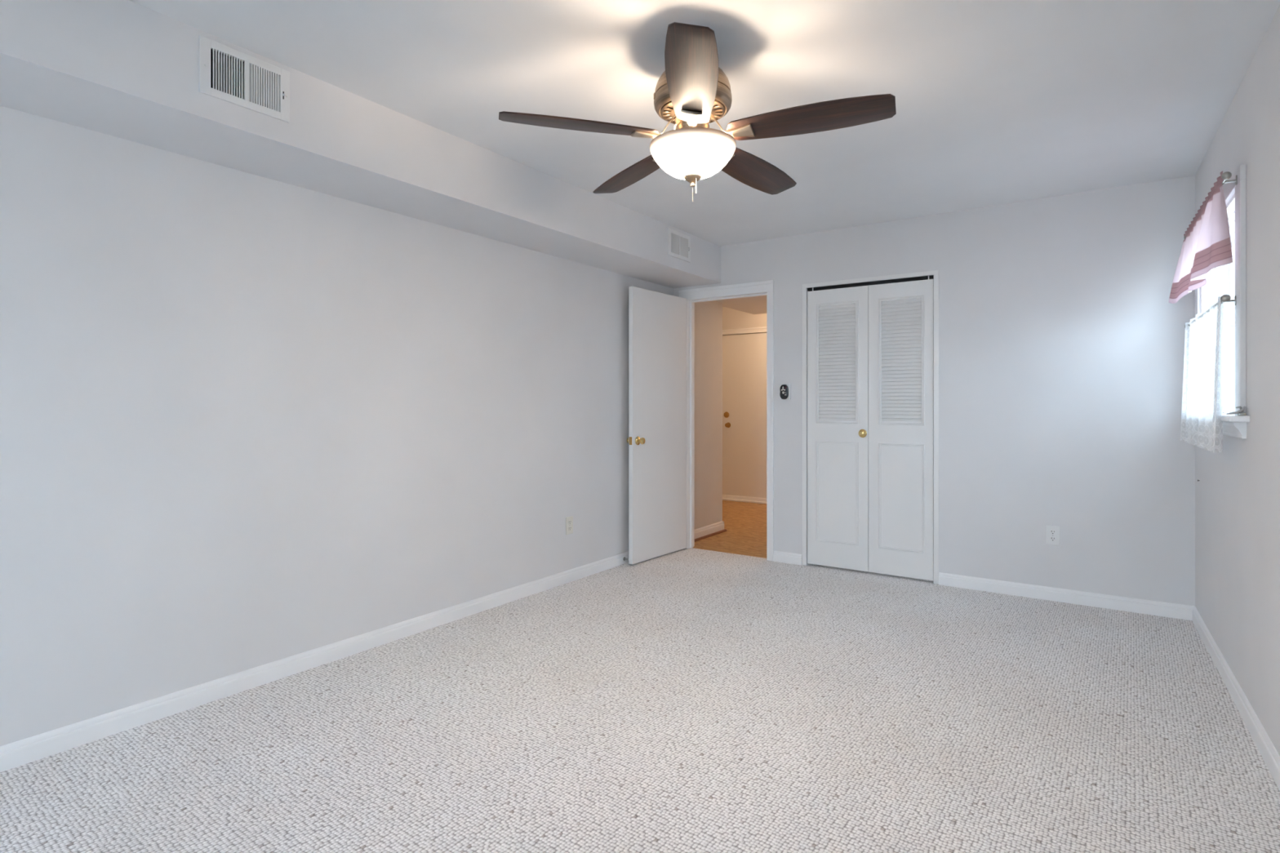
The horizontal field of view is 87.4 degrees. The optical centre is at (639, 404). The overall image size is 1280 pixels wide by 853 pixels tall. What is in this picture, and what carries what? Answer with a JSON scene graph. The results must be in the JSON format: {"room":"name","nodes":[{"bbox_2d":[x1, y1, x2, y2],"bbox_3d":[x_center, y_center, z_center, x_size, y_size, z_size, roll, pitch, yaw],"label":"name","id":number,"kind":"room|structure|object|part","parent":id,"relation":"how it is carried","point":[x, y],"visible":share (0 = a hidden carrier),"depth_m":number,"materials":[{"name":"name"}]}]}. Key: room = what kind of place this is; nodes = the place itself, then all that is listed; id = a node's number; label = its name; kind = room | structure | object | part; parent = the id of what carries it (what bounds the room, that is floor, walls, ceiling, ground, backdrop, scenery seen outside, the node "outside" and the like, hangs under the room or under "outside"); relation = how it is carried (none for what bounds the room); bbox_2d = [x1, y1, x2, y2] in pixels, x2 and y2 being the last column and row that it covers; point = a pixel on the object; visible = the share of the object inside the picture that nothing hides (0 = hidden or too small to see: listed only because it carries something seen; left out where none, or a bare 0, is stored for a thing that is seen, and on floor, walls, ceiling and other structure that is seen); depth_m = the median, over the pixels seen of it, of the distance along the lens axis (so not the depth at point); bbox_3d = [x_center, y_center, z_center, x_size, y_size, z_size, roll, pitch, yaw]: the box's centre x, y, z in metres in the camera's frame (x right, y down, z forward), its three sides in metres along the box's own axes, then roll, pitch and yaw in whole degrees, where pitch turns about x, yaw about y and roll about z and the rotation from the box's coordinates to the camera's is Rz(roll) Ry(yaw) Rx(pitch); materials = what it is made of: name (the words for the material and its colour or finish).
{"room":"empty bedroom","nodes":[
{"label":"empty bedroom","id":0,"kind":"room"},
{"bbox_2d":[0,105,673,746],"bbox_3d":[-1.841,-0.037,2.541,0.120,2.415,7.516,0,0,35],"label":"wall","id":1,"kind":"structure","parent":0,"point":[247,420],"depth_m":2.77,"materials":[{"name":"paint"}]},
{"bbox_2d":[0,551,628,772],"bbox_3d":[-1.787,1.131,2.503,0.014,0.078,7.296,0,0,35],"label":"baseboard","id":2,"kind":"structure","parent":1,"relation":"attached to","point":[22,752],"depth_m":2.77,"materials":[{"name":"paint"}]},
{"bbox_2d":[565,515,573,534],"bbox_3d":[-0.466,0.798,4.426,0.008,0.115,0.071,0,0,35],"label":"electrical outlet","id":3,"kind":"object","parent":1,"relation":"attached to","point":[569,520],"visible":1,"depth_m":4.42,"materials":[{"name":"white plastic"}]},
{"bbox_2d":[694,528,726,542],"bbox_3d":[0.580,1.167,5.911,0.018,0.018,0.780,0,0,35],"label":"trim","id":4,"kind":"structure","parent":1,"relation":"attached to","point":[724,530],"depth_m":5.97,"materials":[{"name":"brown wood"}]},
{"bbox_2d":[0,500,1279,852],"bbox_3d":[-0.520,1.220,3.194,5.920,0.100,10.090,0,0,35],"label":"floor","id":5,"kind":"structure","parent":0,"point":[691,700],"depth_m":2.34,"materials":[{"name":"carpet"}]},
{"bbox_2d":[129,0,1279,246],"bbox_3d":[-0.450,-1.295,3.296,5.920,0.100,10.340,0,0,35],"label":"ceiling","id":6,"kind":"structure","parent":0,"point":[997,102],"depth_m":2.56,"materials":[{"name":"paint"}]},
{"bbox_2d":[0,0,720,288],"bbox_3d":[-1.613,-1.101,2.384,0.435,0.288,7.296,0,0,35],"label":"soffit","id":7,"kind":"structure","parent":6,"relation":"attached to","point":[126,69],"depth_m":2.59,"materials":[{"name":"paint"}]},
{"bbox_2d":[199,35,289,123],"bbox_3d":[-1.411,-1.130,2.364,0.120,0.187,0.299,0,0,35],"label":"ceiling vent","id":8,"kind":"object","parent":7,"relation":"in","point":[254,84],"visible":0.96,"depth_m":2.35,"materials":[{"name":"white metal"}]},
{"bbox_2d":[667,227,690,262],"bbox_3d":[0.243,-1.127,4.765,0.120,0.187,0.299,0,0,35],"label":"ceiling vent","id":9,"kind":"object","parent":7,"relation":"in","point":[678,243],"visible":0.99,"depth_m":4.74,"materials":[{"name":"white metal"}]},
{"bbox_2d":[498,22,896,201],"bbox_3d":[0.217,-0.975,2.346,1.273,0.539,1.253,0,0,35],"label":"ceiling fan","id":10,"kind":"object","parent":6,"relation":"hanging from","point":[692,92],"visible":1,"depth_m":2.21,"materials":[{"name":"brown wood"}]},
{"bbox_3d":[-0.199,-0.935,2.240,0.535,0.006,0.153,1,11,-13],"label":"blade","id":11,"kind":"part","parent":10,"relation":"part of","materials":[{"name":"brown wood"}]},
{"bbox_3d":[-0.020,-0.921,2.665,0.153,0.006,0.535,-13,6,-31],"label":"blade","id":12,"kind":"part","parent":10,"relation":"part of","materials":[{"name":"brown wood"}]},
{"bbox_3d":[0.150,-0.939,1.938,0.153,0.006,0.535,11,-1,5],"label":"blade","id":13,"kind":"part","parent":10,"relation":"part of","materials":[{"name":"brown wood"}]},
{"bbox_3d":[0.183,-0.850,2.329,0.300,0.113,0.300,0,0,35],"label":"lamp shade","id":14,"kind":"part","parent":10,"relation":"part of","materials":[{"name":"white glass"}]},
{"bbox_3d":[0.440,-0.916,2.626,0.153,0.006,0.535,-14,-11,40],"label":"blade","id":15,"kind":"part","parent":10,"relation":"part of","materials":[{"name":"brown wood"}]},
{"bbox_3d":[0.545,-0.928,2.176,0.535,0.006,0.153,0,-11,23],"label":"blade","id":16,"kind":"part","parent":10,"relation":"part of","materials":[{"name":"brown wood"}]},
{"bbox_2d":[694,300,722,528],"bbox_3d":[-0.396,-0.037,6.564,2.302,2.415,0.750,0,0,35],"label":"wall","id":17,"kind":"structure","parent":0,"point":[708,314],"depth_m":6.00,"materials":[{"name":"paint"}]},
{"bbox_2d":[694,520,724,538],"bbox_3d":[-0.386,1.125,6.566,2.316,0.090,0.764,0,0,35],"label":"baseboard","id":18,"kind":"structure","parent":17,"relation":"attached to","point":[707,530],"depth_m":5.98,"materials":[{"name":"paint"}]},
{"bbox_2d":[715,295,766,314],"bbox_3d":[1.179,-1.096,6.034,1.104,0.297,1.664,0,0,35],"label":"ceiling","id":19,"kind":"structure","parent":0,"point":[757,304],"depth_m":6.30,"materials":[{"name":"paint"}]},
{"bbox_2d":[722,306,766,335],"bbox_3d":[1.346,-0.037,8.107,3.420,2.415,0.120,0,0,35],"label":"wall","id":20,"kind":"structure","parent":0,"point":[731,318],"depth_m":8.12,"materials":[{"name":"paint"}]},
{"bbox_2d":[722,332,766,502],"bbox_3d":[1.368,0.148,8.024,0.930,2.008,0.101,0,0,35],"label":"door","id":21,"kind":"structure","parent":20,"relation":"in","point":[744,355],"depth_m":8.11,"materials":[{"name":"paint"}]},
{"bbox_3d":[1.071,0.250,8.201,0.064,0.064,0.056,0,0,35],"label":"knob","id":22,"kind":"part","parent":21,"relation":"part of","materials":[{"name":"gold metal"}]},
{"bbox_2d":[722,326,766,504],"bbox_3d":[1.374,0.127,8.033,1.060,2.098,0.070,0,0,35],"label":"door frame","id":23,"kind":"structure","parent":20,"relation":"attached to","point":[753,330],"depth_m":8.07,"materials":[{"name":"paint"}]},
{"bbox_2d":[673,175,1195,605],"bbox_3d":[1.650,-0.037,4.633,3.498,2.415,0.110,0,0,35],"label":"wall","id":24,"kind":"structure","parent":0,"point":[1061,338],"depth_m":4.02,"materials":[{"name":"paint"}]},
{"bbox_2d":[678,280,773,561],"bbox_3d":[0.691,0.118,5.285,0.825,2.103,0.131,0,0,35],"label":"door frame","id":25,"kind":"structure","parent":24,"relation":"attached to","point":[762,288],"depth_m":5.19,"materials":[{"name":"paint"}]},
{"bbox_2d":[626,286,686,564],"bbox_3d":[0.145,0.150,5.147,0.146,2.020,0.722,0,0,37],"label":"door","id":26,"kind":"structure","parent":25,"relation":"attached to","point":[656,440],"depth_m":5.10,"materials":[{"name":"paint"}]},
{"bbox_3d":[-0.071,0.263,4.864,0.025,0.058,0.010,0,0,37],"label":"latch plate","id":27,"kind":"part","parent":26,"relation":"part of","materials":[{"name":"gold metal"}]},
{"bbox_3d":[0.006,0.264,4.890,0.056,0.064,0.064,0,0,37],"label":"knob","id":28,"kind":"part","parent":26,"relation":"part of","materials":[{"name":"gold metal"}]},
{"bbox_2d":[779,382,791,399],"bbox_3d":[1.073,-0.099,4.941,0.074,0.122,0.037,0,0,35],"label":"light switch","id":29,"kind":"object","parent":24,"relation":"attached to","point":[785,388],"visible":1,"depth_m":4.93,"materials":[{"name":"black plastic"}]},
{"bbox_2d":[773,551,802,565],"bbox_3d":[1.090,1.131,4.944,0.219,0.078,0.014,0,0,35],"label":"baseboard","id":30,"kind":"structure","parent":24,"relation":"attached to","point":[778,556],"depth_m":4.94,"materials":[{"name":"paint"}]},
{"bbox_2d":[807,275,933,580],"bbox_3d":[1.570,0.152,4.629,0.856,2.003,0.067,0,0,35],"label":"door","id":31,"kind":"structure","parent":24,"relation":"in","point":[870,345],"depth_m":4.61,"materials":[{"name":"paint"}]},
{"bbox_3d":[1.395,0.623,4.747,0.304,0.722,0.008,0,0,35],"label":"panel moulding","id":32,"kind":"part","parent":31,"relation":"part of","materials":[{"name":"paint"}]},
{"bbox_3d":[1.395,-0.296,4.747,0.304,0.864,0.008,0,0,35],"label":"louver frame","id":33,"kind":"part","parent":31,"relation":"part of","materials":[{"name":"paint"}]},
{"bbox_3d":[1.536,0.199,4.632,0.058,0.058,0.033,0,0,35],"label":"knob","id":34,"kind":"part","parent":31,"relation":"part of","materials":[{"name":"gold metal"}]},
{"bbox_3d":[1.754,0.623,4.499,0.297,0.722,0.008,0,0,35],"label":"panel moulding","id":35,"kind":"part","parent":31,"relation":"part of","materials":[{"name":"paint"}]},
{"bbox_3d":[1.754,-0.296,4.499,0.297,0.864,0.008,0,0,35],"label":"louver frame","id":36,"kind":"part","parent":31,"relation":"part of","materials":[{"name":"paint"}]},
{"bbox_2d":[802,270,938,584],"bbox_3d":[1.565,0.146,4.621,0.925,2.048,0.006,0,0,35],"label":"trim","id":37,"kind":"structure","parent":24,"relation":"attached to","point":[935,273],"depth_m":4.53,"materials":[{"name":"paint"}]},
{"bbox_2d":[1045,525,1059,546],"bbox_3d":[2.466,0.781,3.999,0.071,0.115,0.008,0,0,35],"label":"electrical outlet","id":38,"kind":"object","parent":24,"relation":"attached to","point":[1052,532],"visible":1,"depth_m":4.00,"materials":[{"name":"white plastic"}]},
{"bbox_2d":[1049,536,1056,541],"bbox_3d":[2.465,0.801,3.997,0.034,0.027,0.003,0,0,35],"label":"receptacle","id":39,"kind":"object","parent":38,"relation":"attached to","point":[1051,538],"depth_m":4.00,"materials":[{"name":"white plastic"}]},
{"bbox_2d":[1049,529,1056,534],"bbox_3d":[2.465,0.760,3.997,0.034,0.027,0.003,0,0,35],"label":"receptacle","id":40,"kind":"object","parent":38,"relation":"attached to","point":[1051,531],"depth_m":3.99,"materials":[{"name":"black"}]},
{"bbox_2d":[938,572,1195,620],"bbox_3d":[2.476,1.131,3.989,1.288,0.078,0.014,0,0,35],"label":"baseboard","id":41,"kind":"structure","parent":24,"relation":"attached to","point":[1175,611],"depth_m":3.94,"materials":[{"name":"paint"}]},
{"bbox_2d":[1195,4,1279,755],"bbox_3d":[0.991,-0.037,0.423,0.160,2.415,7.616,0,0,33],"label":"wall","id":42,"kind":"structure","parent":0,"point":[1237,490],"depth_m":2.39,"materials":[{"name":"paint"}]},
{"bbox_2d":[1195,164,1249,438],"bbox_3d":[2.643,-0.387,2.980,0.218,1.027,1.335,0,0,33],"label":"window","id":43,"kind":"structure","parent":42,"relation":"in","point":[1230,279],"depth_m":2.63,"materials":[{"name":"paint"}]},
{"bbox_2d":[1184,294,1235,328],"bbox_3d":[2.521,-0.402,2.971,0.057,0.036,1.099,0,0,33],"label":"curtain rod","id":44,"kind":"object","parent":43,"relation":"attached to","point":[1224,298],"visible":0.62,"depth_m":2.58,"materials":[{"name":"silver metal"}]},
{"bbox_2d":[1180,296,1223,453],"bbox_3d":[2.515,-0.113,3.004,0.050,0.607,1.061,0,0,33],"label":"lace curtain","id":45,"kind":"object","parent":44,"relation":"hanging from","point":[1202,424],"visible":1,"depth_m":2.88,"materials":[{"name":"white fabric"}]},
{"bbox_3d":[2.509,-0.402,2.979,0.011,0.011,1.045,0,0,33],"label":"rod","id":46,"kind":"part","parent":44,"relation":"part of","materials":[{"name":"silver metal"}]},
{"bbox_2d":[1183,171,1236,239],"bbox_3d":[2.518,-0.860,2.967,0.057,0.036,1.129,0,0,33],"label":"curtain rod","id":47,"kind":"object","parent":43,"relation":"attached to","point":[1225,175],"visible":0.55,"depth_m":2.52,"materials":[{"name":"silver metal"}]},
{"bbox_2d":[1168,171,1233,303],"bbox_3d":[2.495,-0.699,3.012,0.103,0.371,1.125,0,0,33],"label":"valance","id":48,"kind":"object","parent":47,"relation":"hanging from","point":[1206,244],"visible":1,"depth_m":2.71,"materials":[{"name":"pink fabric"}]},
{"bbox_3d":[2.663,-0.197,2.964,0.030,0.467,0.924,0,0,33],"label":"sash","id":49,"kind":"part","parent":43,"relation":"part of","materials":[{"name":"paint"}]},
{"bbox_3d":[2.693,-0.599,2.944,0.030,0.417,0.924,0,0,33],"label":"sash","id":50,"kind":"part","parent":43,"relation":"part of","materials":[{"name":"paint"}]},
{"bbox_3d":[2.601,0.053,3.008,0.118,0.024,1.335,0,0,33],"label":"sill","id":51,"kind":"part","parent":43,"relation":"part of","materials":[{"name":"paint"}]},
{"bbox_2d":[1226,405,1246,415],"bbox_3d":[2.237,0.022,2.508,0.029,0.037,0.084,0,0,14],"label":"handle","id":52,"kind":"object","parent":43,"relation":"attached to","point":[1242,410],"visible":0.98,"depth_m":2.49,"materials":[{"name":"silver metal"}]},
{"bbox_2d":[1192,606,1279,791],"bbox_3d":[0.996,1.131,0.588,0.014,0.078,7.297,0,0,33],"label":"baseboard","id":53,"kind":"structure","parent":42,"relation":"attached to","point":[1267,749],"depth_m":2.51,"materials":[{"name":"paint"}]}
]}

